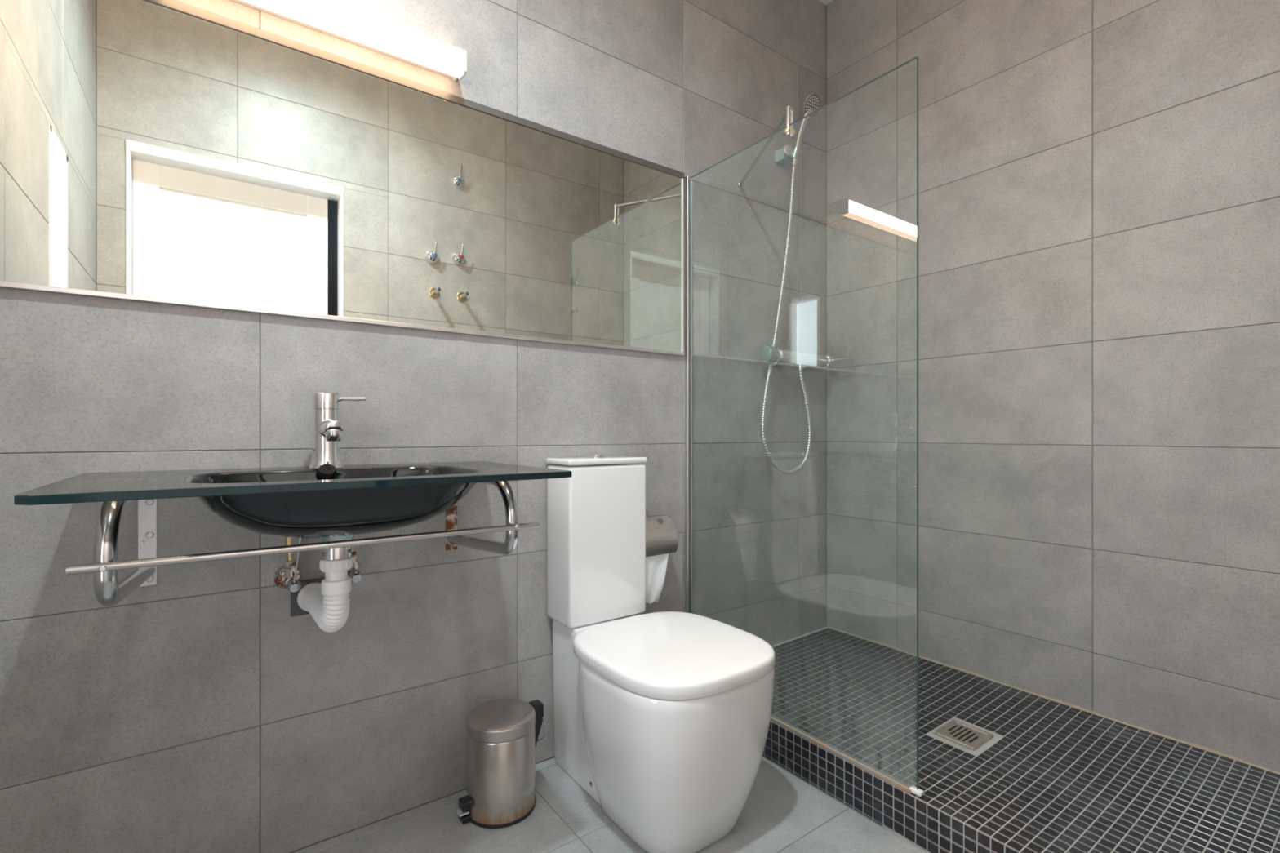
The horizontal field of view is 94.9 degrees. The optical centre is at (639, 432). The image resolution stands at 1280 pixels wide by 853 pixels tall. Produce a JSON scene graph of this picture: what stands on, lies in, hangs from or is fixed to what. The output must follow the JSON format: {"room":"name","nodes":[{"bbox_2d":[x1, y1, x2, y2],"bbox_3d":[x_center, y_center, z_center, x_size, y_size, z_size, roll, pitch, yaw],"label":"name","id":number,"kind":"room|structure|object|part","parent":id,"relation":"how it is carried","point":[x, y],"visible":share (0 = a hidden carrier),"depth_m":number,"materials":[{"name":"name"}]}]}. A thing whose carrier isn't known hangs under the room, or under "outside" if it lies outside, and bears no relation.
{"room":"bathroom","nodes":[
{"label":"bathroom","id":0,"kind":"room"},
{"bbox_2d":[320,546,351,560],"bbox_3d":[-0.583,0.227,1.128,0.053,0.027,0.053,0,0,-36],"label":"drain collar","id":1,"kind":"object","parent":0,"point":[344,553],"depth_m":1.11,"materials":[{"name":"silver metal"}]},
{"bbox_2d":[0,0,826,852],"bbox_3d":[-0.240,-0.417,1.775,2.635,2.810,0.120,0,0,-36],"label":"wall","id":2,"kind":"structure","parent":0,"point":[192,712],"depth_m":1.44,"materials":[{"name":"tile"}]},
{"bbox_2d":[93,498,156,606],"bbox_3d":[-0.876,0.197,1.008,0.029,0.214,0.376,0,0,-33],"label":"bracket","id":3,"kind":"object","parent":2,"relation":"attached to","point":[108,592],"visible":0.91,"depth_m":0.88,"materials":[{"name":"metal"}]},
{"bbox_3d":[-0.976,0.197,1.164,0.029,0.213,0.004,0,0,-36],"label":"wall plate","id":4,"kind":"part","parent":3,"relation":"part of","materials":[{"name":"metal"}]},
{"bbox_2d":[66,521,539,574],"bbox_3d":[-0.508,0.195,1.033,0.724,0.015,0.014,0,0,-36],"label":"towel rail","id":5,"kind":"object","parent":3,"relation":"attached to","point":[113,566],"visible":1,"depth_m":0.97,"materials":[{"name":"metal"}]},
{"bbox_2d":[274,537,302,592],"bbox_3d":[-0.748,0.220,1.277,0.104,0.255,0.052,0,0,40],"label":"valve","id":6,"kind":"object","parent":2,"relation":"attached to","point":[284,575],"visible":0.52,"depth_m":1.26,"materials":[{"name":"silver metal"}]},
{"bbox_3d":[-0.737,0.326,1.252,0.026,0.028,0.025,0,0,-36],"label":"valve knob","id":7,"kind":"part","parent":6,"relation":"part of","materials":[{"name":"silver metal"}]},
{"bbox_2d":[293,537,301,581],"bbox_3d":[-0.720,0.254,1.238,0.023,0.118,0.003,0,0,13],"label":"rod","id":8,"kind":"object","parent":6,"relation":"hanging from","point":[300,540],"visible":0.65,"depth_m":1.24,"materials":[{"name":"metal"}]},
{"bbox_2d":[13,461,571,537],"bbox_3d":[-0.589,0.129,1.137,0.781,0.126,0.497,0,0,-36],"label":"washbasin","id":9,"kind":"object","parent":2,"relation":"attached to","point":[326,500],"visible":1,"depth_m":0.99,"materials":[{"name":"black glass"}]},
{"bbox_2d":[13,461,571,505],"bbox_3d":[-0.589,0.083,1.137,0.781,0.012,0.497,0,0,-36],"label":"countertop","id":10,"kind":"structure","parent":9,"relation":"attached to","point":[87,487],"depth_m":0.91,"materials":[{"name":"clear glass"}]},
{"bbox_2d":[309,392,366,468],"bbox_3d":[-0.657,-0.004,1.243,0.122,0.161,0.109,0,0,15],"label":"tap","id":11,"kind":"object","parent":10,"relation":"on","point":[327,429],"visible":1,"depth_m":1.25,"materials":[{"name":"silver metal"}]},
{"bbox_3d":[-0.644,-0.008,1.224,0.038,0.042,0.097,0,0,-36],"label":"spout","id":12,"kind":"part","parent":11,"relation":"part of","materials":[{"name":"silver metal"}]},
{"bbox_3d":[-0.625,-0.073,1.277,0.059,0.010,0.009,0,0,-6],"label":"lever","id":13,"kind":"part","parent":11,"relation":"part of","materials":[{"name":"silver metal"}]},
{"bbox_2d":[290,534,355,632],"bbox_3d":[-0.656,0.299,1.215,0.088,0.219,0.297,0,0,-36],"label":"trap","id":14,"kind":"object","parent":9,"relation":"attached to","point":[326,599],"visible":0.98,"depth_m":1.12,"materials":[{"name":"white plastic"}]},
{"bbox_3d":[-0.743,0.371,1.330,0.082,0.076,0.007,0,0,-36],"label":"backing plate","id":15,"kind":"part","parent":14,"relation":"part of","materials":[{"name":"grey plastic"}]},
{"bbox_3d":[-0.561,0.135,1.118,0.480,0.116,0.324,0,0,-36],"label":"bowl","id":16,"kind":"part","parent":9,"relation":"part of","materials":[{"name":"black glass"}]},
{"bbox_2d":[0,0,684,355],"bbox_3d":[-0.514,-0.565,1.495,1.634,0.613,0.011,0,0,-36],"label":"wall mirror","id":17,"kind":"object","parent":2,"relation":"attached to","point":[168,152],"visible":1,"depth_m":1.31,"materials":[{"name":"mirror"}]},
{"bbox_2d":[232,0,466,81],"bbox_3d":[-0.698,-0.923,1.314,0.602,0.066,0.086,0,0,-36],"label":"lamp","id":18,"kind":"object","parent":2,"relation":"attached to","point":[336,19],"visible":1,"depth_m":1.34,"materials":[{"name":"plastic"}]},
{"bbox_2d":[347,546,362,582],"bbox_3d":[-0.666,0.218,1.336,0.058,0.252,0.096,0,0,-30],"label":"valve","id":19,"kind":"object","parent":2,"relation":"attached to","point":[354,573],"visible":0.38,"depth_m":1.32,"materials":[{"name":"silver metal"}]},
{"bbox_3d":[-0.640,0.323,1.322,0.026,0.028,0.025,0,0,-36],"label":"valve knob","id":20,"kind":"part","parent":19,"relation":"part of","materials":[{"name":"silver metal"}]},
{"bbox_2d":[445,480,519,555],"bbox_3d":[-0.375,0.197,1.371,0.029,0.214,0.375,0,0,-37],"label":"bracket","id":21,"kind":"object","parent":2,"relation":"attached to","point":[506,491],"visible":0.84,"depth_m":1.27,"materials":[{"name":"silver metal"}]},
{"bbox_3d":[-0.487,0.197,1.519,0.029,0.213,0.004,0,0,-36],"label":"wall plate","id":22,"kind":"part","parent":21,"relation":"part of","materials":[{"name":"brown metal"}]},
{"bbox_2d":[645,509,678,556],"bbox_3d":[0.032,0.310,1.829,0.134,0.126,0.111,0,0,-36],"label":"paper holder","id":23,"kind":"object","parent":2,"relation":"attached to","point":[661,535],"visible":0.79,"depth_m":1.80,"materials":[{"name":"metal"}]},
{"bbox_2d":[645,553,668,604],"bbox_3d":[0.034,0.409,1.827,0.098,0.222,0.088,0,0,-36],"label":"toilet roll","id":24,"kind":"object","parent":23,"relation":"hanging from","point":[655,566],"visible":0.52,"depth_m":1.79,"materials":[{"name":"paper"}]},
{"bbox_2d":[737,105,795,188],"bbox_3d":[0.394,-0.871,1.884,0.034,0.087,0.528,0,0,-5],"label":"bar","id":25,"kind":"object","parent":2,"relation":"attached to","point":[788,114],"visible":1,"depth_m":1.72,"materials":[{"name":"metal"}]},
{"bbox_2d":[775,144,800,166],"bbox_3d":[0.569,-1.066,2.241,0.071,0.062,0.075,0,0,-36],"label":"holder","id":26,"kind":"object","parent":2,"relation":"attached to","point":[784,157],"visible":0.98,"depth_m":2.23,"materials":[{"name":"silver metal"}]},
{"bbox_2d":[791,93,819,165],"bbox_3d":[0.632,-1.145,2.224,0.103,0.258,0.060,0,0,-8],"label":"shower","id":27,"kind":"object","parent":26,"relation":"in","point":[811,103],"visible":0.91,"depth_m":2.23,"materials":[{"name":"silver metal"}]},
{"bbox_2d":[759,345,848,370],"bbox_3d":[0.618,-0.277,2.226,0.384,0.081,0.156,0,0,-36],"label":"shower mixer","id":28,"kind":"object","parent":2,"relation":"attached to","point":[770,354],"visible":0.99,"depth_m":2.21,"materials":[{"name":"silver metal"}]},
{"bbox_3d":[0.476,-0.284,2.147,0.060,0.066,0.066,0,0,-36],"label":"flow knob","id":29,"kind":"part","parent":28,"relation":"part of","materials":[{"name":"silver metal"}]},
{"bbox_2d":[760,164,812,474],"bbox_3d":[0.551,-0.432,2.207,0.277,1.178,0.028,0,0,-36],"label":"shower hose","id":30,"kind":"object","parent":28,"relation":"attached to","point":[771,458],"visible":0.94,"depth_m":2.20,"materials":[{"name":"metal"}]},
{"bbox_2d":[797,364,803,370],"bbox_3d":[0.613,-0.251,2.246,0.020,0.028,0.020,0,0,-36],"label":"outlet","id":31,"kind":"object","parent":28,"relation":"attached to","point":[800,366],"depth_m":2.24,"materials":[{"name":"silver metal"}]},
{"bbox_3d":[0.781,-0.285,2.294,0.011,0.011,0.073,0,0,-36],"label":"lever","id":32,"kind":"part","parent":28,"relation":"part of","materials":[{"name":"silver metal"}]},
{"bbox_2d":[293,756,925,852],"bbox_3d":[0.246,0.998,1.105,2.515,0.120,1.635,0,0,-36],"label":"floor","id":33,"kind":"structure","parent":0,"point":[782,812],"depth_m":1.38,"materials":[{"name":"tile"}]},
{"bbox_2d":[456,698,546,828],"bbox_3d":[-0.342,0.815,1.474,0.185,0.243,0.175,0,0,9],"label":"pedal bin","id":34,"kind":"object","parent":33,"relation":"on","point":[503,735],"visible":1,"depth_m":1.41,"materials":[{"name":"silver metal"}]},
{"bbox_3d":[-0.348,0.714,1.473,0.170,0.041,0.170,0,0,-36],"label":"bin lid","id":35,"kind":"part","parent":34,"relation":"part of","materials":[{"name":"silver metal"}]},
{"bbox_3d":[-0.258,0.769,1.522,0.033,0.065,0.006,0,0,15],"label":"carry handle","id":36,"kind":"part","parent":34,"relation":"part of","materials":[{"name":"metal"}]},
{"bbox_2d":[546,454,775,852],"bbox_3d":[0.031,0.500,1.512,0.417,0.872,0.620,0,0,-36],"label":"toilet","id":37,"kind":"object","parent":33,"relation":"on","point":[663,718],"visible":1,"depth_m":1.35,"materials":[{"name":"white ceramic"}]},
{"bbox_3d":[-0.123,0.081,1.695,0.261,0.017,0.139,0,0,-36],"label":"cistern lid","id":38,"kind":"part","parent":37,"relation":"part of","materials":[{"name":"white ceramic"}]},
{"bbox_3d":[0.079,0.529,1.445,0.417,0.035,0.454,0,0,-36],"label":"lid","id":39,"kind":"part","parent":37,"relation":"part of","materials":[{"name":"white plastic"}]},
{"bbox_3d":[0.097,0.743,1.417,0.409,0.386,0.380,0,0,-36],"label":"bowl","id":40,"kind":"part","parent":37,"relation":"part of","materials":[{"name":"white ceramic"}]},
{"bbox_2d":[762,626,1279,852],"bbox_3d":[0.901,0.869,1.602,0.772,0.138,1.500,0,0,-36],"label":"platform","id":41,"kind":"object","parent":33,"relation":"on","point":[1054,775],"visible":0.91,"depth_m":1.46,"materials":[{"name":"tile"}]},
{"bbox_2d":[684,56,924,796],"bbox_3d":[0.399,-0.019,1.659,0.022,1.688,0.818,0,0,-36],"label":"screen","id":42,"kind":"object","parent":41,"relation":"on","point":[688,181],"visible":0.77,"depth_m":1.97,"materials":[{"name":"clear glass"}]},
{"bbox_2d":[933,720,994,751],"bbox_3d":[0.882,0.828,1.604,0.116,0.015,0.108,0,0,-36],"label":"floor drain","id":43,"kind":"object","parent":41,"relation":"in","point":[969,737],"visible":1,"depth_m":1.60,"materials":[{"name":"metal"}]},
{"bbox_2d":[818,0,833,4],"bbox_3d":[0.225,-1.823,1.134,2.655,0.100,1.705,0,0,-36],"label":"ceiling","id":44,"kind":"structure","parent":0,"point":[824,2],"depth_m":2.41,"materials":[{"name":"white paint"}]},
{"bbox_2d":[826,0,1279,773],"bbox_3d":[1.261,-0.417,1.864,0.120,2.810,1.720,0,0,-36],"label":"wall","id":45,"kind":"structure","parent":0,"point":[1099,180],"depth_m":1.76,"materials":[{"name":"tile"}]}
]}

